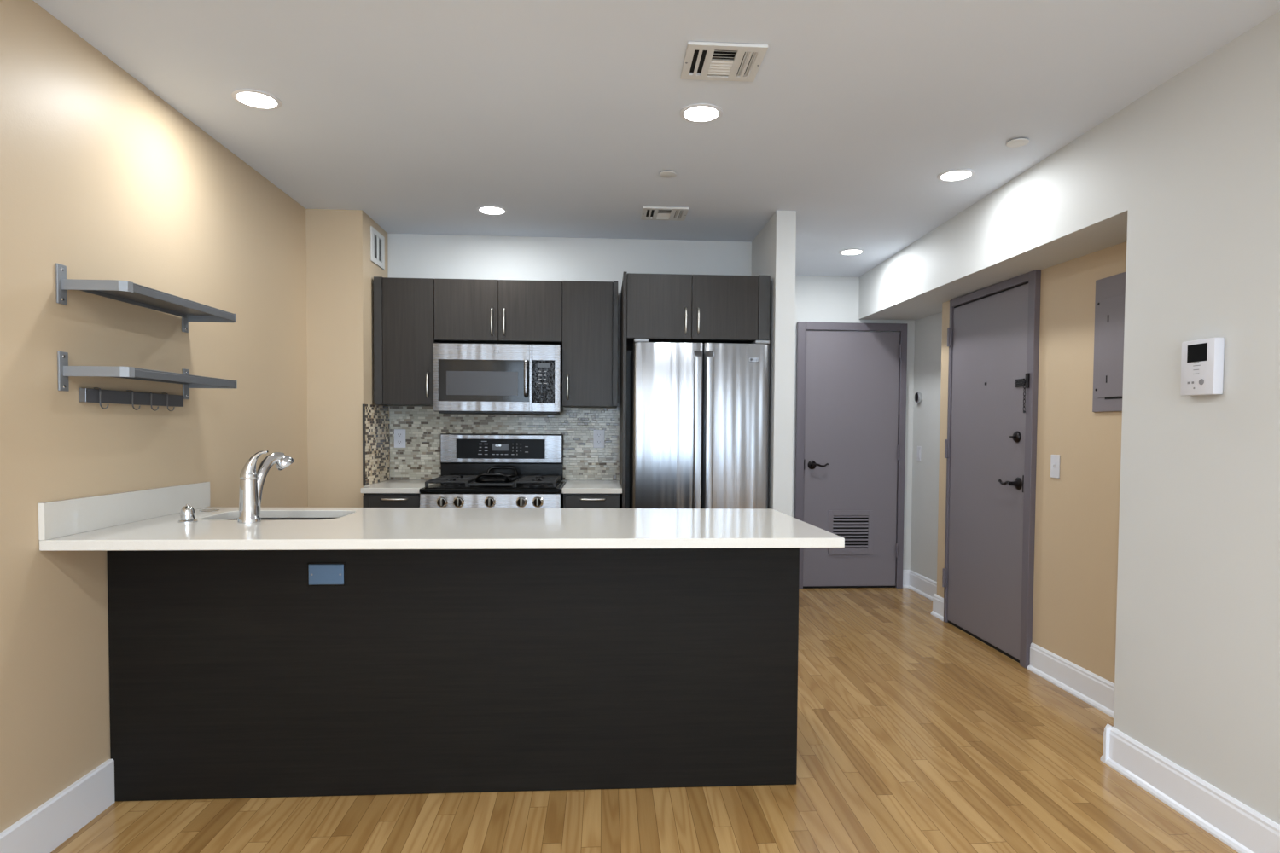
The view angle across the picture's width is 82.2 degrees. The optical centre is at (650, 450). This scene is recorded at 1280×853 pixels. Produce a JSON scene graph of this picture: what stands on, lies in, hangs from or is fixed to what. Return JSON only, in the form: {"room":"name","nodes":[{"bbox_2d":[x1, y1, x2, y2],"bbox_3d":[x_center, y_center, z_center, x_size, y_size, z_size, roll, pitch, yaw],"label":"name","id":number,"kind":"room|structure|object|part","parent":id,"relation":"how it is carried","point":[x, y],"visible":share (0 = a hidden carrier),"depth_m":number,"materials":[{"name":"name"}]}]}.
{"room":"apartment kitchen","nodes":[
{"label":"apartment kitchen","id":0,"kind":"room"},
{"bbox_2d":[0,0,308,832],"bbox_3d":[-1.728,-0.019,0.615,0.230,2.477,7.850,0,2,-4],"label":"wall","id":1,"kind":"structure","parent":0,"point":[101,177],"depth_m":2.35,"materials":[{"name":"beige paint"}]},
{"bbox_2d":[0,759,114,852],"bbox_3d":[-1.569,1.181,-0.418,0.016,0.146,5.692,0,2,-4],"label":"baseboard","id":2,"kind":"structure","parent":1,"relation":"attached to","point":[49,825],"depth_m":2.19,"materials":[{"name":"white paint"}]},
{"bbox_2d":[79,388,183,407],"bbox_3d":[-1.772,-0.180,2.533,0.020,0.044,0.532,0,2,-4],"label":"hook rail","id":3,"kind":"object","parent":1,"relation":"attached to","point":[86,395],"visible":1,"depth_m":2.47,"materials":[{"name":"grey metal"}]},
{"bbox_2d":[93,387,108,408],"bbox_3d":[-1.743,-0.166,2.330,0.043,0.068,0.007,0,2,-4],"label":"hook","id":4,"kind":"object","parent":3,"relation":"attached to","point":[107,407],"visible":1,"depth_m":2.33,"materials":[{"name":"grey metal"}]},
{"bbox_2d":[126,389,140,410],"bbox_3d":[-1.754,-0.171,2.491,0.043,0.068,0.007,0,2,-4],"label":"hook","id":5,"kind":"object","parent":3,"relation":"attached to","point":[126,390],"visible":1,"depth_m":2.49,"materials":[{"name":"grey metal"}]},
{"bbox_2d":[145,391,158,411],"bbox_3d":[-1.760,-0.175,2.594,0.043,0.068,0.007,0,2,-4],"label":"hook","id":6,"kind":"object","parent":3,"relation":"attached to","point":[145,392],"visible":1,"depth_m":2.59,"materials":[{"name":"grey metal"}]},
{"bbox_2d":[162,392,174,411],"bbox_3d":[-1.767,-0.178,2.690,0.043,0.068,0.007,0,2,-4],"label":"hook","id":7,"kind":"object","parent":3,"relation":"attached to","point":[163,392],"visible":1,"depth_m":2.69,"materials":[{"name":"grey metal"}]},
{"bbox_2d":[55,263,236,332],"bbox_3d":[-1.686,-0.506,2.522,0.198,0.117,0.696,0,2,-4],"label":"wall shelf","id":8,"kind":"object","parent":1,"relation":"attached to","point":[124,291],"visible":1,"depth_m":2.43,"materials":[{"name":"grey metal"}]},
{"bbox_3d":[-1.660,-0.494,2.192,0.195,0.031,0.027,0,2,-12],"label":"bracket arm","id":9,"kind":"part","parent":8,"relation":"part of","materials":[{"name":"grey metal"}]},
{"bbox_3d":[-1.706,-0.516,2.862,0.200,0.031,0.027,1,2,4],"label":"bracket arm","id":10,"kind":"part","parent":8,"relation":"part of","materials":[{"name":"grey metal"}]},
{"bbox_2d":[57,351,237,399],"bbox_3d":[-1.688,-0.247,2.530,0.198,0.117,0.696,0,2,-4],"label":"wall shelf","id":11,"kind":"object","parent":1,"relation":"attached to","point":[188,381],"visible":1,"depth_m":2.27,"materials":[{"name":"grey metal"}]},
{"bbox_3d":[-1.662,-0.237,2.201,0.195,0.031,0.027,0,2,-12],"label":"bracket arm","id":12,"kind":"part","parent":11,"relation":"part of","materials":[{"name":"grey metal"}]},
{"bbox_3d":[-1.708,-0.259,2.871,0.200,0.031,0.027,1,2,4],"label":"bracket arm","id":13,"kind":"part","parent":11,"relation":"part of","materials":[{"name":"grey metal"}]},
{"bbox_2d":[305,209,387,507],"bbox_3d":[-1.764,-0.117,4.309,0.308,2.435,0.477,0,2,-4],"label":"wall column","id":14,"kind":"structure","parent":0,"point":[340,272],"depth_m":4.06,"materials":[{"name":"beige paint"}]},
{"bbox_2d":[362,404,389,485],"bbox_3d":[-1.604,-0.039,4.309,0.011,0.454,0.484,0,2,-4],"label":"backsplash","id":15,"kind":"structure","parent":14,"relation":"attached to","point":[375,418],"depth_m":4.27,"materials":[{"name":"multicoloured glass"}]},
{"bbox_2d":[370,226,384,269],"bbox_3d":[-1.600,-1.186,4.307,0.009,0.195,0.245,0,2,-4],"label":"wall vent","id":16,"kind":"object","parent":14,"relation":"attached to","point":[377,241],"visible":1,"depth_m":4.29,"materials":[{"name":"white metal"}]},
{"bbox_2d":[387,233,751,508],"bbox_3d":[-0.734,-0.120,4.688,2.739,2.432,0.146,0,2,-4],"label":"wall","id":17,"kind":"structure","parent":0,"point":[409,255],"depth_m":4.59,"materials":[{"name":"white paint"}]},
{"bbox_2d":[373,276,438,406],"bbox_3d":[-1.427,-0.635,4.365,0.339,0.731,0.354,0,2,-4],"label":"upper cabinet","id":18,"kind":"object","parent":17,"relation":"attached to","point":[404,308],"visible":0.96,"depth_m":4.22,"materials":[{"name":"black wood"}]},
{"bbox_3d":[-1.282,-0.376,4.221,0.011,0.154,0.033,0,2,-4],"label":"handle","id":19,"kind":"part","parent":18,"relation":"part of","materials":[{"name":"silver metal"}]},
{"bbox_2d":[434,278,562,348],"bbox_3d":[-0.890,-0.818,4.397,0.735,0.353,0.361,0,2,-4],"label":"upper cabinet","id":20,"kind":"object","parent":17,"relation":"attached to","point":[467,311],"visible":1,"depth_m":4.25,"materials":[{"name":"black wood"}]},
{"bbox_3d":[-1.065,-0.814,4.246,0.364,0.351,0.020,0,2,-4],"label":"cabinet door","id":21,"kind":"part","parent":20,"relation":"part of","materials":[{"name":"brown wood"}]},
{"bbox_3d":[-0.914,-0.745,4.233,0.011,0.160,0.033,0,2,-4],"label":"handle","id":22,"kind":"part","parent":20,"relation":"part of","materials":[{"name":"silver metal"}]},
{"bbox_2d":[433,343,563,414],"bbox_3d":[-0.889,-0.419,4.372,0.721,0.403,0.398,0,2,-4],"label":"microwave","id":23,"kind":"object","parent":20,"relation":"attached to","point":[469,379],"visible":0.99,"depth_m":4.21,"materials":[{"name":"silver metal"}]},
{"bbox_3d":[-0.955,-0.401,4.219,0.517,0.238,0.016,0,2,-4],"label":"door glass","id":24,"kind":"part","parent":23,"relation":"part of","materials":[{"name":"black glass"}]},
{"bbox_3d":[-0.712,-0.414,4.204,0.023,0.219,0.040,0,2,-4],"label":"handle","id":25,"kind":"part","parent":23,"relation":"part of","materials":[{"name":"silver metal"}]},
{"bbox_3d":[-0.624,-0.397,4.239,0.146,0.247,0.017,0,2,-4],"label":"control glass","id":26,"kind":"part","parent":23,"relation":"part of","materials":[{"name":"black glass"}]},
{"bbox_3d":[-0.601,-0.417,4.239,0.162,0.386,0.021,0,2,-4],"label":"control panel","id":27,"kind":"part","parent":23,"relation":"part of","materials":[{"name":"silver metal"}]},
{"bbox_3d":[-0.845,-0.745,4.237,0.011,0.160,0.033,0,2,-4],"label":"handle","id":28,"kind":"part","parent":20,"relation":"part of","materials":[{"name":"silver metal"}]},
{"bbox_3d":[-0.698,-0.812,4.270,0.366,0.351,0.020,0,2,-4],"label":"cabinet door","id":29,"kind":"part","parent":20,"relation":"part of","materials":[{"name":"brown wood"}]},
{"bbox_2d":[389,403,619,480],"bbox_3d":[-0.905,-0.060,4.601,1.422,0.486,0.009,0,2,-4],"label":"backsplash","id":30,"kind":"structure","parent":17,"relation":"attached to","point":[420,459],"depth_m":4.60,"materials":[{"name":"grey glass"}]},
{"bbox_2d":[394,429,405,448],"bbox_3d":[-1.554,-0.075,4.550,0.070,0.115,0.008,0,2,-4],"label":"wall outlet","id":31,"kind":"object","parent":30,"relation":"attached to","point":[399,434],"visible":1,"depth_m":4.55,"materials":[{"name":"white plastic"}]},
{"bbox_2d":[396,432,402,436],"bbox_3d":[-1.553,-0.097,4.546,0.033,0.027,0.002,0,2,-4],"label":"socket","id":32,"kind":"object","parent":31,"relation":"attached to","point":[398,434],"depth_m":4.55,"materials":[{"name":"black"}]},
{"bbox_2d":[396,440,402,444],"bbox_3d":[-1.553,-0.052,4.548,0.033,0.027,0.002,0,2,-4],"label":"socket","id":33,"kind":"object","parent":31,"relation":"attached to","point":[398,442],"depth_m":4.55,"materials":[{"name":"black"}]},
{"bbox_2d":[593,430,604,448],"bbox_3d":[-0.324,-0.074,4.629,0.070,0.115,0.008,0,2,-4],"label":"wall outlet","id":34,"kind":"object","parent":30,"relation":"attached to","point":[598,435],"visible":1,"depth_m":4.63,"materials":[{"name":"white plastic"}]},
{"bbox_2d":[596,433,601,437],"bbox_3d":[-0.324,-0.096,4.626,0.033,0.027,0.002,0,2,-4],"label":"socket","id":35,"kind":"object","parent":34,"relation":"attached to","point":[598,435],"depth_m":4.62,"materials":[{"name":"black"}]},
{"bbox_2d":[596,440,601,444],"bbox_3d":[-0.324,-0.051,4.627,0.033,0.027,0.002,0,2,-4],"label":"socket","id":36,"kind":"object","parent":34,"relation":"attached to","point":[598,442],"depth_m":4.63,"materials":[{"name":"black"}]},
{"bbox_2d":[562,280,618,407],"bbox_3d":[-0.361,-0.631,4.434,0.325,0.733,0.354,0,2,-4],"label":"upper cabinet","id":37,"kind":"object","parent":17,"relation":"attached to","point":[590,309],"visible":1,"depth_m":4.29,"materials":[{"name":"black wood"}]},
{"bbox_3d":[-0.481,-0.372,4.273,0.011,0.154,0.033,0,2,-4],"label":"handle","id":38,"kind":"part","parent":37,"relation":"part of","materials":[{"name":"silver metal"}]},
{"bbox_2d":[626,273,770,350],"bbox_3d":[0.247,-0.799,4.321,0.790,0.357,0.661,0,2,-4],"label":"upper cabinet","id":39,"kind":"object","parent":17,"relation":"attached to","point":[671,308],"visible":1,"depth_m":4.02,"materials":[{"name":"black wood"}]},
{"bbox_3d":[0.049,-0.789,4.018,0.354,0.351,0.020,0,2,-4],"label":"cabinet door","id":40,"kind":"part","parent":39,"relation":"part of","materials":[{"name":"brown wood"}]},
{"bbox_3d":[0.194,-0.712,4.005,0.011,0.147,0.032,0,2,-4],"label":"handle","id":41,"kind":"part","parent":39,"relation":"part of","materials":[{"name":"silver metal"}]},
{"bbox_3d":[0.263,-0.711,4.009,0.011,0.147,0.032,0,2,-4],"label":"handle","id":42,"kind":"part","parent":39,"relation":"part of","materials":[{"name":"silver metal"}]},
{"bbox_3d":[0.411,-0.787,4.042,0.366,0.351,0.020,0,2,-4],"label":"cabinet door","id":43,"kind":"part","parent":39,"relation":"part of","materials":[{"name":"brown wood"}]},
{"bbox_2d":[50,587,1238,852],"bbox_3d":[0.313,1.243,1.264,4.600,0.060,9.200,0,2,-4],"label":"floor","id":44,"kind":"structure","parent":0,"point":[916,734],"depth_m":2.46,"materials":[{"name":"brown wood"}]},
{"bbox_2d":[362,493,420,507],"bbox_3d":[-1.417,0.662,4.264,0.302,0.882,0.652,0,2,-4],"label":"base cabinet","id":45,"kind":"object","parent":44,"relation":"on","point":[369,500],"visible":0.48,"depth_m":3.96,"materials":[{"name":"black wood"}]},
{"bbox_3d":[-1.377,0.263,3.942,0.144,0.011,0.031,0,2,-4],"label":"handle","id":46,"kind":"part","parent":45,"relation":"part of","materials":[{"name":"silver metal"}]},
{"bbox_2d":[360,479,433,493],"bbox_3d":[-1.431,0.205,4.251,0.348,0.028,0.635,0,2,-4],"label":"countertop","id":47,"kind":"structure","parent":45,"relation":"on","point":[390,485],"depth_m":4.03,"materials":[{"name":"white stone"}]},
{"bbox_2d":[106,547,799,801],"bbox_3d":[-0.648,0.717,2.746,2.298,0.880,0.526,0,2,-4],"label":"base cabinet","id":48,"kind":"object","parent":44,"relation":"on","point":[232,676],"visible":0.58,"depth_m":2.48,"materials":[{"name":"black wood"}]},
{"bbox_2d":[307,562,345,586],"bbox_3d":[-1.077,0.412,2.439,0.124,0.078,0.009,0,2,-4],"label":"blank cover plate","id":49,"kind":"object","parent":48,"relation":"attached to","point":[318,573],"visible":1,"depth_m":2.44,"materials":[{"name":"blue plastic"}]},
{"bbox_2d":[38,482,844,551],"bbox_3d":[-0.611,0.211,2.629,2.367,0.138,0.900,0,2,-4],"label":"countertop","id":50,"kind":"structure","parent":48,"relation":"on","point":[142,520],"depth_m":2.36,"materials":[{"name":"white stone"}]},
{"bbox_3d":[-1.588,0.214,2.519,0.058,0.063,0.058,0,2,-4],"label":"air gap cap","id":51,"kind":"part","parent":50,"relation":"part of","materials":[{"name":"silver metal"}]},
{"bbox_2d":[199,509,219,511],"bbox_3d":[-1.717,0.233,2.860,0.068,0.002,0.068,0,2,-4],"label":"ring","id":52,"kind":"object","parent":50,"relation":"on","point":[203,509],"visible":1,"depth_m":2.86,"materials":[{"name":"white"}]},
{"bbox_2d":[237,450,294,523],"bbox_3d":[-1.337,0.121,2.574,0.101,0.248,0.201,2,2,33],"label":"tap","id":53,"kind":"object","parent":50,"relation":"on","point":[252,481],"visible":1,"depth_m":2.51,"materials":[{"name":"silver metal"}]},
{"bbox_2d":[237,472,261,523],"bbox_3d":[-1.383,0.162,2.528,0.072,0.170,0.072,0,2,-4],"label":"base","id":54,"kind":"object","parent":53,"relation":"attached to","point":[250,483],"depth_m":2.51,"materials":[{"name":"silver metal"}]},
{"bbox_3d":[-1.360,0.042,2.525,0.094,0.086,0.051,0,2,-4],"label":"lever handle","id":55,"kind":"part","parent":53,"relation":"part of","materials":[{"name":"silver metal"}]},
{"bbox_3d":[-1.354,0.115,2.586,0.044,0.220,0.132,1,2,26],"label":"spout","id":56,"kind":"part","parent":53,"relation":"part of","materials":[{"name":"silver metal"}]},
{"bbox_2d":[232,517,337,519],"bbox_3d":[-1.379,0.371,2.747,0.545,0.196,0.357,0,2,-4],"label":"sink","id":57,"kind":"object","parent":50,"relation":"in","point":[261,518],"visible":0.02,"depth_m":2.90,"materials":[{"name":"silver metal"}]},
{"bbox_2d":[418,433,565,508],"bbox_3d":[-0.888,0.507,4.248,0.768,1.201,0.705,0,2,-4],"label":"gas range","id":58,"kind":"object","parent":44,"relation":"on","point":[538,459],"visible":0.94,"depth_m":4.48,"materials":[{"name":"grey metal"}]},
{"bbox_3d":[-1.113,0.275,3.917,0.060,0.060,0.027,0,2,-4],"label":"control knob","id":59,"kind":"part","parent":58,"relation":"part of","materials":[{"name":"silver metal"}]},
{"bbox_3d":[-1.027,0.276,3.923,0.060,0.060,0.027,0,2,-4],"label":"control knob","id":60,"kind":"part","parent":58,"relation":"part of","materials":[{"name":"silver metal"}]},
{"bbox_3d":[-0.860,0.275,3.962,0.747,0.088,0.040,0,2,-4],"label":"control panel","id":61,"kind":"part","parent":58,"relation":"part of","materials":[{"name":"silver metal"}]},
{"bbox_3d":[-0.861,0.276,3.933,0.060,0.060,0.027,0,2,-4],"label":"control knob","id":62,"kind":"part","parent":58,"relation":"part of","materials":[{"name":"silver metal"}]},
{"bbox_2d":[418,475,565,494],"bbox_3d":[-0.876,0.189,4.213,0.751,0.066,0.555,0,2,-4],"label":"cooktop","id":63,"kind":"object","parent":58,"relation":"in","point":[445,484],"depth_m":3.98,"materials":[{"name":"black metal"}]},
{"bbox_2d":[475,465,518,482],"bbox_3d":[-0.877,0.135,4.213,0.208,0.070,0.430,0,2,-4],"label":"griddle plate","id":64,"kind":"object","parent":58,"relation":"on","point":[483,478],"visible":1,"depth_m":4.20,"materials":[{"name":"black metal"}]},
{"bbox_3d":[-0.864,0.149,4.020,0.189,0.050,0.041,0,2,-4],"label":"handle","id":65,"kind":"part","parent":64,"relation":"part of","materials":[{"name":"black metal"}]},
{"bbox_3d":[-0.877,0.161,4.220,0.208,0.017,0.413,0,2,-4],"label":"plate","id":66,"kind":"part","parent":64,"relation":"part of","materials":[{"name":"black metal"}]},
{"bbox_3d":[-0.889,0.126,4.409,0.193,0.066,0.038,0,2,-4],"label":"handle","id":67,"kind":"part","parent":64,"relation":"part of","materials":[{"name":"black metal"}]},
{"bbox_3d":[-0.916,-0.011,4.497,0.537,0.121,0.003,0,2,-4],"label":"touch panel","id":68,"kind":"part","parent":58,"relation":"part of","materials":[{"name":"black glass"}]},
{"bbox_3d":[-0.915,-0.012,4.540,0.748,0.184,0.066,0,2,-4],"label":"backguard casing","id":69,"kind":"part","parent":58,"relation":"part of","materials":[{"name":"silver metal"}]},
{"bbox_3d":[-0.693,0.277,3.944,0.060,0.060,0.027,0,2,-4],"label":"control knob","id":70,"kind":"part","parent":58,"relation":"part of","materials":[{"name":"silver metal"}]},
{"bbox_3d":[-0.607,0.278,3.950,0.060,0.060,0.027,0,2,-4],"label":"control knob","id":71,"kind":"part","parent":58,"relation":"part of","materials":[{"name":"silver metal"}]},
{"bbox_2d":[563,494,619,508],"bbox_3d":[-0.344,0.667,4.333,0.309,0.882,0.652,0,2,-4],"label":"base cabinet","id":72,"kind":"object","parent":44,"relation":"on","point":[570,501],"visible":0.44,"depth_m":4.03,"materials":[{"name":"black wood"}]},
{"bbox_2d":[561,480,622,494],"bbox_3d":[-0.339,0.210,4.322,0.328,0.028,0.635,0,2,-4],"label":"countertop","id":73,"kind":"structure","parent":72,"relation":"on","point":[571,486],"depth_m":4.07,"materials":[{"name":"white stone"}]},
{"bbox_3d":[-0.316,0.268,4.011,0.144,0.011,0.031,0,2,-4],"label":"handle","id":74,"kind":"part","parent":72,"relation":"part of","materials":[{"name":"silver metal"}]},
{"bbox_2d":[619,271,627,508],"bbox_3d":[-0.164,0.063,4.331,0.018,2.092,0.627,0,2,-4],"label":"panel","id":75,"kind":"object","parent":44,"relation":"on","point":[624,288],"visible":0.56,"depth_m":4.02,"materials":[{"name":"brown wood"}]},
{"bbox_2d":[629,338,769,508],"bbox_3d":[0.261,0.247,4.316,0.755,1.731,0.699,0,2,-4],"label":"refrigerator","id":76,"kind":"object","parent":44,"relation":"on","point":[699,413],"visible":0.53,"depth_m":4.02,"materials":[{"name":"grey metal"}]},
{"bbox_3d":[0.092,-0.084,4.043,0.379,1.012,0.074,0,2,-4],"label":"door","id":77,"kind":"part","parent":76,"relation":"part of","materials":[{"name":"silver metal"}]},
{"bbox_3d":[0.259,-0.068,4.004,0.049,0.953,0.034,0,2,-4],"label":"handle","id":78,"kind":"part","parent":76,"relation":"part of","materials":[{"name":"silver metal"}]},
{"bbox_3d":[0.320,-0.068,4.008,0.049,0.953,0.034,0,2,-4],"label":"handle","id":79,"kind":"part","parent":76,"relation":"part of","materials":[{"name":"silver metal"}]},
{"bbox_3d":[0.473,-0.082,4.067,0.367,1.012,0.074,0,2,-4],"label":"door","id":80,"kind":"part","parent":76,"relation":"part of","materials":[{"name":"silver metal"}]},
{"bbox_2d":[32,0,1279,277],"bbox_3d":[0.329,-1.299,1.207,4.600,0.174,9.250,0,2,-4],"label":"ceiling","id":81,"kind":"structure","parent":0,"point":[416,116],"depth_m":2.64,"materials":[{"name":"paint"}]},
{"bbox_2d":[231,88,281,109],"bbox_3d":[-1.441,-1.284,2.689,0.164,0.008,0.164,0,2,-4],"label":"recessed light","id":82,"kind":"object","parent":81,"relation":"in","point":[257,99],"visible":1,"depth_m":2.67,"materials":[{"name":"white paint"}]},
{"bbox_2d":[477,205,506,215],"bbox_3d":[-0.868,-1.315,4.022,0.164,0.008,0.164,0,2,-4],"label":"recessed light","id":83,"kind":"object","parent":81,"relation":"in","point":[492,210],"visible":1,"depth_m":4.00,"materials":[{"name":"white paint"}]},
{"bbox_2d":[640,206,688,221],"bbox_3d":[0.077,-1.308,4.052,0.247,0.012,0.222,0,2,-4],"label":"ceiling vent","id":84,"kind":"object","parent":81,"relation":"in","point":[648,212],"visible":1,"depth_m":4.04,"materials":[{"name":"white metal"}]},
{"bbox_2d":[659,170,676,177],"bbox_3d":[0.083,-1.292,3.427,0.082,0.010,0.082,0,2,-4],"label":"sprinkler cover","id":85,"kind":"object","parent":81,"relation":"attached to","point":[666,173],"visible":1,"depth_m":3.42,"materials":[{"name":"grey plastic"}]},
{"bbox_2d":[679,103,722,122],"bbox_3d":[0.193,-1.275,2.781,0.164,0.008,0.164,0,2,-4],"label":"recessed light","id":86,"kind":"object","parent":81,"relation":"in","point":[702,113],"visible":1,"depth_m":2.77,"materials":[{"name":"white paint"}]},
{"bbox_2d":[680,40,767,81],"bbox_3d":[0.235,-1.263,2.389,0.251,0.012,0.228,0,2,-4],"label":"ceiling vent","id":87,"kind":"object","parent":81,"relation":"in","point":[703,61],"visible":1,"depth_m":2.38,"materials":[{"name":"white metal"}]},
{"bbox_2d":[838,249,864,255],"bbox_3d":[1.344,-1.324,4.899,0.164,0.008,0.164,0,2,-4],"label":"recessed light","id":88,"kind":"object","parent":81,"relation":"in","point":[847,252],"visible":1,"depth_m":4.88,"materials":[{"name":"white paint"}]},
{"bbox_2d":[936,168,975,181],"bbox_3d":[1.428,-1.284,3.430,0.164,0.008,0.164,0,2,-4],"label":"recessed light","id":89,"kind":"object","parent":81,"relation":"in","point":[957,174],"visible":1,"depth_m":3.41,"materials":[{"name":"white paint"}]},
{"bbox_2d":[1006,137,1029,147],"bbox_3d":[1.514,-1.271,3.026,0.086,0.012,0.086,0,2,-4],"label":"smoke detector","id":90,"kind":"object","parent":81,"relation":"attached to","point":[1015,142],"visible":1,"depth_m":3.02,"materials":[{"name":"grey plastic"}]},
{"bbox_2d":[751,210,796,517],"bbox_3d":[0.682,-0.118,4.855,0.108,2.436,1.628,0,2,-4],"label":"wall","id":91,"kind":"structure","parent":0,"point":[773,249],"depth_m":4.04,"materials":[{"name":"white paint"}]},
{"bbox_2d":[791,275,914,570],"bbox_3d":[1.400,-0.138,5.789,1.661,2.427,0.144,0,2,-4],"label":"wall","id":92,"kind":"structure","parent":0,"point":[817,299],"depth_m":5.69,"materials":[{"name":"white paint"}]},
{"bbox_2d":[794,321,907,589],"bbox_3d":[1.557,0.046,5.691,0.862,2.067,0.078,0,2,-4],"label":"door","id":93,"kind":"structure","parent":92,"relation":"in","point":[851,409],"depth_m":5.71,"materials":[{"name":"grey paint"}]},
{"bbox_3d":[1.254,0.111,5.666,0.068,0.068,0.050,0,2,-4],"label":"handle","id":94,"kind":"part","parent":93,"relation":"part of","materials":[{"name":"brown metal"}]},
{"bbox_3d":[1.315,0.111,5.650,0.123,0.030,0.022,0,2,-4],"label":"lever","id":95,"kind":"part","parent":93,"relation":"part of","materials":[{"name":"brown metal"}]},
{"bbox_2d":[827,510,872,554],"bbox_3d":[1.562,0.639,5.723,0.350,0.344,0.014,0,2,-4],"label":"grille","id":96,"kind":"object","parent":93,"relation":"attached to","point":[856,526],"depth_m":5.72,"materials":[{"name":"grey metal"}]},
{"bbox_2d":[902,570,910,587],"bbox_3d":[2.019,1.012,5.780,0.069,0.138,0.028,0,2,-4],"label":"baseboard","id":97,"kind":"structure","parent":92,"relation":"attached to","point":[905,573],"depth_m":5.78,"materials":[{"name":"white paint"}]},
{"bbox_2d":[910,312,942,581],"bbox_3d":[2.174,-0.121,5.340,0.173,2.432,0.851,0,2,-4],"label":"wall","id":98,"kind":"structure","parent":0,"point":[928,329],"depth_m":5.51,"materials":[{"name":"white paint"}]},
{"bbox_2d":[914,392,922,402],"bbox_3d":[2.052,-0.407,5.623,0.034,0.084,0.084,0,2,-4],"label":"thermostat","id":99,"kind":"object","parent":98,"relation":"attached to","point":[918,396],"visible":1,"depth_m":5.60,"materials":[{"name":"white plastic"}]},
{"bbox_2d":[907,570,936,600],"bbox_3d":[2.066,1.025,5.363,0.028,0.138,0.835,0,2,-4],"label":"baseboard","id":100,"kind":"structure","parent":98,"relation":"attached to","point":[921,584],"depth_m":5.53,"materials":[{"name":"white paint"}]},
{"bbox_2d":[858,104,1130,320],"bbox_3d":[1.911,-1.123,4.205,0.508,0.384,3.016,0,2,-4],"label":"soffit","id":101,"kind":"structure","parent":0,"point":[1073,203],"depth_m":3.47,"materials":[{"name":"white paint"}]},
{"bbox_2d":[936,241,1126,683],"bbox_3d":[2.180,-0.079,3.830,0.356,2.444,2.165,0,2,-4],"label":"wall","id":102,"kind":"structure","parent":0,"point":[1077,513],"depth_m":3.51,"materials":[{"name":"beige paint"}]},
{"bbox_2d":[930,593,943,621],"bbox_3d":[1.915,1.040,4.866,0.028,0.138,0.187,0,2,-4],"label":"baseboard","id":103,"kind":"structure","parent":102,"relation":"attached to","point":[938,602],"depth_m":4.88,"materials":[{"name":"white paint"}]},
{"bbox_2d":[942,269,1041,669],"bbox_3d":[1.937,0.089,4.274,0.078,2.078,0.935,0,2,-4],"label":"door","id":104,"kind":"structure","parent":102,"relation":"in","point":[993,331],"depth_m":4.19,"materials":[{"name":"grey paint"}]},
{"bbox_3d":[1.927,0.174,3.992,0.022,0.030,0.123,0,2,-4],"label":"lever","id":105,"kind":"part","parent":104,"relation":"part of","materials":[{"name":"brown metal"}]},
{"bbox_3d":[1.950,0.177,3.933,0.050,0.068,0.068,0,2,-4],"label":"handle","id":106,"kind":"part","parent":104,"relation":"part of","materials":[{"name":"brown metal"}]},
{"bbox_3d":[1.967,0.176,3.874,0.003,0.090,0.005,0,2,-4],"label":"strike plate","id":107,"kind":"part","parent":104,"relation":"part of","materials":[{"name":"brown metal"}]},
{"bbox_3d":[1.962,-0.283,3.849,0.013,0.173,0.016,0,2,-4],"label":"chain","id":108,"kind":"part","parent":104,"relation":"part of","materials":[{"name":"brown metal"}]},
{"bbox_2d":[1050,454,1059,478],"bbox_3d":[2.008,0.079,3.646,0.014,0.115,0.070,0,2,-4],"label":"light switch","id":109,"kind":"object","parent":102,"relation":"attached to","point":[1055,459],"visible":1,"depth_m":3.64,"materials":[{"name":"white plastic"}]},
{"bbox_2d":[1092,272,1125,412],"bbox_3d":[2.042,-0.469,3.159,0.016,0.598,0.389,0,2,-4],"label":"electrical panel","id":110,"kind":"object","parent":102,"relation":"attached to","point":[1110,291],"visible":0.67,"depth_m":3.25,"materials":[{"name":"grey paint"}]},
{"bbox_3d":[2.037,-0.455,3.159,0.003,0.442,0.308,0,2,-4],"label":"panel door","id":111,"kind":"part","parent":110,"relation":"part of","materials":[{"name":"grey paint"}]},
{"bbox_2d":[1113,11,1279,825],"bbox_3d":[2.272,0.033,-0.153,0.684,2.477,5.800,0,2,-4],"label":"wall","id":112,"kind":"structure","parent":0,"point":[1197,675],"depth_m":2.34,"materials":[{"name":"white paint"}]},
{"bbox_2d":[1026,642,1279,852],"bbox_3d":[2.041,1.184,0.403,0.361,0.138,6.865,0,2,-4],"label":"baseboard","id":113,"kind":"structure","parent":112,"relation":"attached to","point":[1238,826],"depth_m":2.48,"materials":[{"name":"white paint"}]},
{"bbox_2d":[1180,337,1224,395],"bbox_3d":[1.751,-0.264,2.331,0.036,0.176,0.132,0,2,-4],"label":"intercom","id":114,"kind":"object","parent":112,"relation":"attached to","point":[1201,360],"visible":1,"depth_m":2.31,"materials":[{"name":"white plastic"}]}
]}

